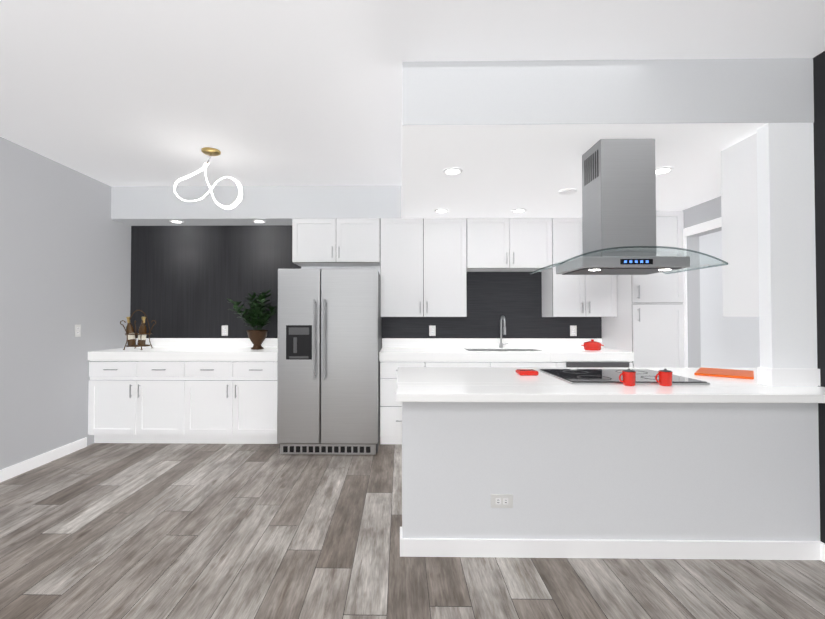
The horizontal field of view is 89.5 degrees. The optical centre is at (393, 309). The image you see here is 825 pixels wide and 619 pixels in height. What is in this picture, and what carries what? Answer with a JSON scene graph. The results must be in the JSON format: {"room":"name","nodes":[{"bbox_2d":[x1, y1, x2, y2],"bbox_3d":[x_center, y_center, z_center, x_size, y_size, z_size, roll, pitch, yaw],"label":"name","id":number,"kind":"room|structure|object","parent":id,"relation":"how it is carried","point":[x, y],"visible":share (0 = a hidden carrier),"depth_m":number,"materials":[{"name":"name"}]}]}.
{"room":"kitchen","nodes":[
{"label":"kitchen","id":0,"kind":"room"},
{"bbox_2d":[0,137,130,469],"bbox_3d":[-3.101,-0.036,1.115,0.120,2.640,7.450,0,-1,1],"label":"wall","id":1,"kind":"structure","parent":0,"point":[65,253],"depth_m":3.65,"materials":[{"name":"grey paint"}]},
{"bbox_2d":[0,437,86,482],"bbox_3d":[-3.038,1.234,0.803,0.014,0.090,6.470,0,-1,1],"label":"baseboard","id":2,"kind":"structure","parent":1,"relation":"attached to","point":[12,471],"depth_m":3.52,"materials":[{"name":"white wood"}]},
{"bbox_2d":[75,324,80,336],"bbox_3d":[-2.995,0.201,3.936,0.008,0.116,0.072,0,-1,1],"label":"light switch","id":3,"kind":"object","parent":1,"relation":"attached to","point":[77,330],"visible":1,"depth_m":3.94,"materials":[{"name":"plastic"}]},
{"bbox_2d":[0,441,824,618],"bbox_3d":[0.510,1.314,1.115,7.700,0.060,7.600,0,-1,1],"label":"floor","id":4,"kind":"structure","parent":0,"point":[167,531],"depth_m":2.14,"materials":[{"name":"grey wood"}]},
{"bbox_2d":[88,362,191,442],"bbox_3d":[-2.486,0.920,4.371,1.005,0.833,0.628,0,-1,1],"label":"base cabinet","id":5,"kind":"object","parent":4,"relation":"on","point":[129,402],"depth_m":4.06,"materials":[{"name":"white wood"}]},
{"bbox_2d":[88,346,277,361],"bbox_3d":[-2.038,0.460,4.364,1.900,0.086,0.643,0,-1,1],"label":"countertop","id":6,"kind":"structure","parent":5,"relation":"on","point":[157,353],"depth_m":4.05,"materials":[{"name":"white stone"}]},
{"bbox_2d":[120,310,155,349],"bbox_3d":[-2.693,0.209,4.381,0.246,0.415,0.246,0,-1,1],"label":"caddy","id":7,"kind":"object","parent":6,"relation":"on","point":[142,333],"visible":1,"depth_m":4.33,"materials":[{"name":"glass"}]},
{"bbox_2d":[227,290,277,349],"bbox_3d":[-1.471,0.099,4.352,0.557,0.635,0.536,0,-1,1],"label":"potted plant","id":8,"kind":"object","parent":6,"relation":"on","point":[257,337],"visible":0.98,"depth_m":4.30,"materials":[{"name":"green plant"}]},
{"bbox_2d":[192,362,277,443],"bbox_3d":[-1.596,0.920,4.357,1.006,0.833,0.628,0,-1,1],"label":"base cabinet","id":9,"kind":"object","parent":4,"relation":"on","point":[198,390],"depth_m":4.05,"materials":[{"name":"white wood"}]},
{"bbox_2d":[277,269,381,454],"bbox_3d":[-0.596,0.479,4.168,0.910,1.688,0.956,0,-1,1],"label":"fridge","id":10,"kind":"object","parent":4,"relation":"on","point":[329,349],"visible":1,"depth_m":3.76,"materials":[{"name":"silver metal"}]},
{"bbox_2d":[379,359,430,443],"bbox_3d":[0.116,0.919,4.329,0.496,0.834,0.633,0,-1,1],"label":"base cabinet","id":11,"kind":"object","parent":4,"relation":"on","point":[390,409],"depth_m":4.02,"materials":[{"name":"white wood"}]},
{"bbox_2d":[379,347,633,358],"bbox_3d":[1.083,0.459,4.318,2.441,0.085,0.642,0,-1,1],"label":"countertop","id":12,"kind":"structure","parent":11,"relation":"on","point":[386,352],"depth_m":4.01,"materials":[{"name":"white stone"}]},
{"bbox_2d":[581,339,603,349],"bbox_3d":[2.036,0.361,4.259,0.220,0.108,0.172,0,-1,1],"label":"pot","id":13,"kind":"object","parent":12,"relation":"on","point":[592,344],"visible":0.98,"depth_m":4.20,"materials":[{"name":"ceramic"}]},
{"bbox_2d":[431,359,498,366],"bbox_3d":[0.650,0.919,4.321,0.688,0.834,0.633,0,-1,1],"label":"base cabinet","id":14,"kind":"object","parent":4,"relation":"on","point":[434,362],"depth_m":4.02,"materials":[{"name":"white wood"}]},
{"bbox_2d":[499,359,566,366],"bbox_3d":[1.272,0.919,4.312,0.788,0.834,0.633,0,-1,1],"label":"base cabinet","id":15,"kind":"object","parent":4,"relation":"on","point":[502,362],"depth_m":4.01,"materials":[{"name":"white wood"}]},
{"bbox_2d":[567,359,633,367],"bbox_3d":[1.935,0.919,4.302,0.738,0.834,0.633,0,-1,1],"label":"dishwasher","id":16,"kind":"object","parent":4,"relation":"on","point":[627,363],"depth_m":3.99,"materials":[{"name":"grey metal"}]},
{"bbox_2d":[601,211,684,367],"bbox_3d":[2.556,0.191,4.291,0.495,2.290,0.664,0,-1,1],"label":"pantry cabinet","id":17,"kind":"object","parent":4,"relation":"on","point":[645,326],"visible":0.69,"depth_m":4.01,"materials":[{"name":"white wood"}]},
{"bbox_3d":[1.415,0.880,2.620,2.727,0.857,0.618,0,-1,1],"label":"kitchen island","id":18,"kind":"object","parent":4,"relation":"on","visible":0},
{"bbox_2d":[396,367,824,402],"bbox_3d":[1.398,0.419,2.462,2.757,0.055,1.030,0,-1,1],"label":"island countertop","id":19,"kind":"structure","parent":18,"relation":"on","point":[510,384],"depth_m":2.13,"materials":[{"name":"white stone"}]},
{"bbox_2d":[516,369,538,375],"bbox_3d":[0.831,0.393,2.596,0.120,0.028,0.100,0,-1,1],"label":"dish","id":20,"kind":"object","parent":19,"relation":"on","point":[527,372],"visible":1,"depth_m":2.55,"materials":[{"name":"ceramic"}]},
{"bbox_2d":[619,368,635,385],"bbox_3d":[1.230,0.356,2.191,0.086,0.090,0.066,0,-1,1],"label":"mug","id":21,"kind":"object","parent":19,"relation":"on","point":[629,377],"visible":1,"depth_m":2.17,"materials":[{"name":"ceramic"}]},
{"bbox_2d":[655,369,672,385],"bbox_3d":[1.420,0.356,2.188,0.086,0.090,0.066,0,-1,1],"label":"mug","id":22,"kind":"object","parent":19,"relation":"on","point":[665,377],"visible":1,"depth_m":2.17,"materials":[{"name":"ceramic"}]},
{"bbox_2d":[694,367,753,378],"bbox_3d":[2.092,0.401,2.627,0.280,0.014,0.380,-1,-1,41],"label":"cutting board","id":23,"kind":"object","parent":19,"relation":"on","point":[730,373],"visible":1,"depth_m":2.56,"materials":[{"name":"orange plastic"}]},
{"bbox_2d":[0,0,824,186],"bbox_3d":[0.510,-1.405,1.160,7.700,0.100,7.600,0,-1,1],"label":"ceiling","id":24,"kind":"structure","parent":0,"point":[123,93],"depth_m":2.21,"materials":[{"name":"white paint"}]},
{"bbox_2d":[174,147,242,208],"bbox_3d":[-1.522,-1.069,3.448,0.603,0.496,0.201,0,-1,1],"label":"pendant light","id":25,"kind":"object","parent":24,"relation":"hanging from","point":[209,151],"visible":1,"depth_m":3.40,"materials":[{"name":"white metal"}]},
{"bbox_2d":[111,123,767,225],"bbox_3d":[0.643,-1.145,3.459,7.300,0.345,2.450,0,-1,1],"label":"ceiling","id":26,"kind":"structure","parent":0,"point":[533,170],"depth_m":3.29,"materials":[{"name":"white paint"}]},
{"bbox_2d":[169,220,183,222],"bbox_3d":[-2.352,-0.950,4.495,0.140,0.008,0.140,0,-1,1],"label":"recessed light","id":27,"kind":"object","parent":26,"relation":"in","point":[175,221],"visible":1,"depth_m":4.47,"materials":[{"name":"white plastic"}]},
{"bbox_2d":[253,220,265,222],"bbox_3d":[-1.452,-0.950,4.482,0.140,0.008,0.140,0,-1,1],"label":"recessed light","id":28,"kind":"object","parent":26,"relation":"in","point":[259,221],"visible":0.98,"depth_m":4.47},
{"bbox_2d":[434,209,448,212],"bbox_3d":[0.462,-0.958,4.034,0.140,0.008,0.140,0,-1,1],"label":"recessed light","id":29,"kind":"object","parent":26,"relation":"in","point":[441,210],"visible":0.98,"depth_m":4.01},
{"bbox_2d":[443,167,462,174],"bbox_3d":[0.416,-0.976,2.935,0.140,0.008,0.140,0,-1,1],"label":"recessed light","id":30,"kind":"object","parent":26,"relation":"in","point":[452,171],"visible":0.96,"depth_m":2.93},
{"bbox_2d":[512,208,525,212],"bbox_3d":[1.212,-0.958,4.023,0.140,0.008,0.140,0,-1,1],"label":"recessed light","id":31,"kind":"object","parent":26,"relation":"in","point":[518,210],"visible":0.98,"depth_m":4.00,"materials":[{"name":"white plastic"}]},
{"bbox_2d":[559,188,576,194],"bbox_3d":[1.423,-0.963,3.400,0.140,0.019,0.140,0,-1,1],"label":"smoke detector","id":32,"kind":"object","parent":26,"relation":"attached to","point":[567,191],"visible":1,"depth_m":3.36,"materials":[{"name":"white plastic"}]},
{"bbox_2d":[530,138,727,274],"bbox_3d":[1.355,-0.605,2.510,0.900,0.763,0.520,0,-1,1],"label":"range hood","id":33,"kind":"object","parent":26,"relation":"hanging from","point":[618,206],"visible":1,"depth_m":2.40,"materials":[{"name":"silver metal"}]},
{"bbox_2d":[656,167,673,173],"bbox_3d":[1.886,-0.976,2.923,0.140,0.008,0.140,0,-1,1],"label":"recessed light","id":34,"kind":"object","parent":26,"relation":"in","point":[662,170],"visible":0.67,"depth_m":2.91,"materials":[{"name":"white plastic"}]},
{"bbox_2d":[301,231,759,367],"bbox_3d":[0.602,0.024,4.726,7.420,2.640,0.120,0,-1,1],"label":"wall","id":35,"kind":"structure","parent":0,"point":[730,342],"depth_m":4.62,"materials":[{"name":"white paint"}]},
{"bbox_2d":[135,338,277,345],"bbox_3d":[-2.034,0.372,4.677,1.900,0.100,0.020,0,-1,1],"label":"backsplash","id":36,"kind":"structure","parent":35,"relation":"attached to","point":[154,341],"depth_m":4.67,"materials":[{"name":"white stone"}]},
{"bbox_2d":[130,225,300,337],"bbox_3d":[-2.018,-0.254,4.705,1.940,1.395,0.008,0,-1,1],"label":"wall panel","id":37,"kind":"object","parent":35,"relation":"attached to","point":[187,281],"visible":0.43,"depth_m":4.70,"materials":[{"name":"black tile"}]},
{"bbox_2d":[222,325,227,335],"bbox_3d":[-1.909,0.238,4.686,0.072,0.116,0.008,0,-1,1],"label":"electrical outlet","id":38,"kind":"object","parent":37,"relation":"attached to","point":[224,330],"visible":1,"depth_m":4.68,"materials":[{"name":"plastic"}]},
{"bbox_2d":[292,218,379,265],"bbox_3d":[-0.602,-0.720,4.510,0.918,0.460,0.348,0,-1,1],"label":"upper cabinet","id":39,"kind":"object","parent":35,"relation":"attached to","point":[336,241],"depth_m":4.34,"materials":[{"name":"white wood"}]},
{"bbox_2d":[380,218,471,316],"bbox_3d":[0.338,-0.435,4.491,0.955,1.032,0.348,0,-1,1],"label":"upper cabinet","id":40,"kind":"object","parent":35,"relation":"attached to","point":[425,264],"depth_m":4.33,"materials":[{"name":"white wood"}]},
{"bbox_2d":[382,272,601,337],"bbox_3d":[1.091,-0.007,4.655,2.460,0.900,0.008,0,-1,1],"label":"backsplash","id":41,"kind":"structure","parent":35,"relation":"attached to","point":[514,299],"depth_m":4.65,"materials":[{"name":"black tile"}]},
{"bbox_2d":[429,326,435,335],"bbox_3d":[0.431,0.237,4.652,0.072,0.116,0.008,0,-1,1],"label":"electrical outlet","id":42,"kind":"object","parent":41,"relation":"attached to","point":[432,330],"visible":1,"depth_m":4.65,"materials":[{"name":"plastic"}]},
{"bbox_2d":[570,326,576,335],"bbox_3d":[2.001,0.237,4.629,0.072,0.116,0.008,0,-1,1],"label":"electrical outlet","id":43,"kind":"object","parent":41,"relation":"attached to","point":[573,330],"visible":1,"depth_m":4.63,"materials":[{"name":"plastic"}]},
{"bbox_2d":[383,339,601,346],"bbox_3d":[1.088,0.372,4.631,2.441,0.100,0.019,0,-1,1],"label":"backsplash","id":44,"kind":"structure","parent":35,"relation":"attached to","point":[386,342],"depth_m":4.62,"materials":[{"name":"white stone"}]},
{"bbox_2d":[472,218,555,271],"bbox_3d":[1.204,-0.688,4.483,0.882,0.526,0.348,0,-1,1],"label":"upper cabinet","id":45,"kind":"object","parent":35,"relation":"attached to","point":[498,244],"depth_m":4.32,"materials":[{"name":"white wood"}]},
{"bbox_2d":[540,218,616,316],"bbox_3d":[1.949,-0.435,4.468,0.715,1.032,0.348,0,-1,1],"label":"upper cabinet","id":46,"kind":"object","parent":35,"relation":"attached to","point":[562,295],"depth_m":4.30,"materials":[{"name":"white wood"}]},
{"bbox_2d":[402,58,819,540],"bbox_3d":[1.471,-0.017,2.261,2.850,2.640,0.124,0,-1,1],"label":"wall","id":47,"kind":"structure","parent":0,"point":[632,471],"depth_m":2.20,"materials":[{"name":"grey paint"}]},
{"bbox_2d":[491,494,512,507],"bbox_3d":[0.570,1.012,2.194,0.116,0.072,0.008,0,-1,1],"label":"electrical outlet","id":48,"kind":"object","parent":47,"relation":"attached to","point":[501,500],"visible":1,"depth_m":2.19,"materials":[{"name":"plastic"}]},
{"bbox_2d":[400,527,822,559],"bbox_3d":[1.132,1.258,2.240,2.199,0.090,0.134,0,-1,1],"label":"baseboard","id":49,"kind":"structure","parent":47,"relation":"attached to","point":[622,549],"depth_m":2.17,"materials":[{"name":"white wood"}]},
{"bbox_2d":[757,367,820,385],"bbox_3d":[2.106,0.356,2.218,0.249,0.087,0.089,0,-1,1],"label":"backsplash","id":50,"kind":"structure","parent":47,"relation":"attached to","point":[788,377],"depth_m":2.17,"materials":[{"name":"white stone"}]},
{"bbox_2d":[682,196,721,367],"bbox_3d":[2.854,0.175,3.443,0.120,2.295,2.375,0,-1,1],"label":"wall","id":51,"kind":"structure","parent":0,"point":[706,211],"depth_m":3.96,"materials":[{"name":"grey paint"}]},
{"bbox_2d":[683,217,720,367],"bbox_3d":[2.789,0.269,3.509,0.012,2.110,0.978,0,-1,1],"label":"door frame","id":52,"kind":"structure","parent":51,"relation":"attached to","point":[704,226],"depth_m":3.96,"materials":[{"name":"white wood"}]},
{"bbox_2d":[813,51,824,542],"bbox_3d":[2.255,-0.058,-0.248,0.120,2.640,4.880,0,-1,1],"label":"wall","id":53,"kind":"structure","parent":0,"point":[819,115],"depth_m":2.17,"materials":[{"name":"paint"}]},
{"bbox_2d":[820,543,824,561],"bbox_3d":[2.189,1.218,-0.175,0.014,0.090,4.666,0,-1,1],"label":"baseboard","id":54,"kind":"structure","parent":53,"relation":"attached to","point":[822,545],"depth_m":2.15,"materials":[{"name":"white wood"}]}
]}

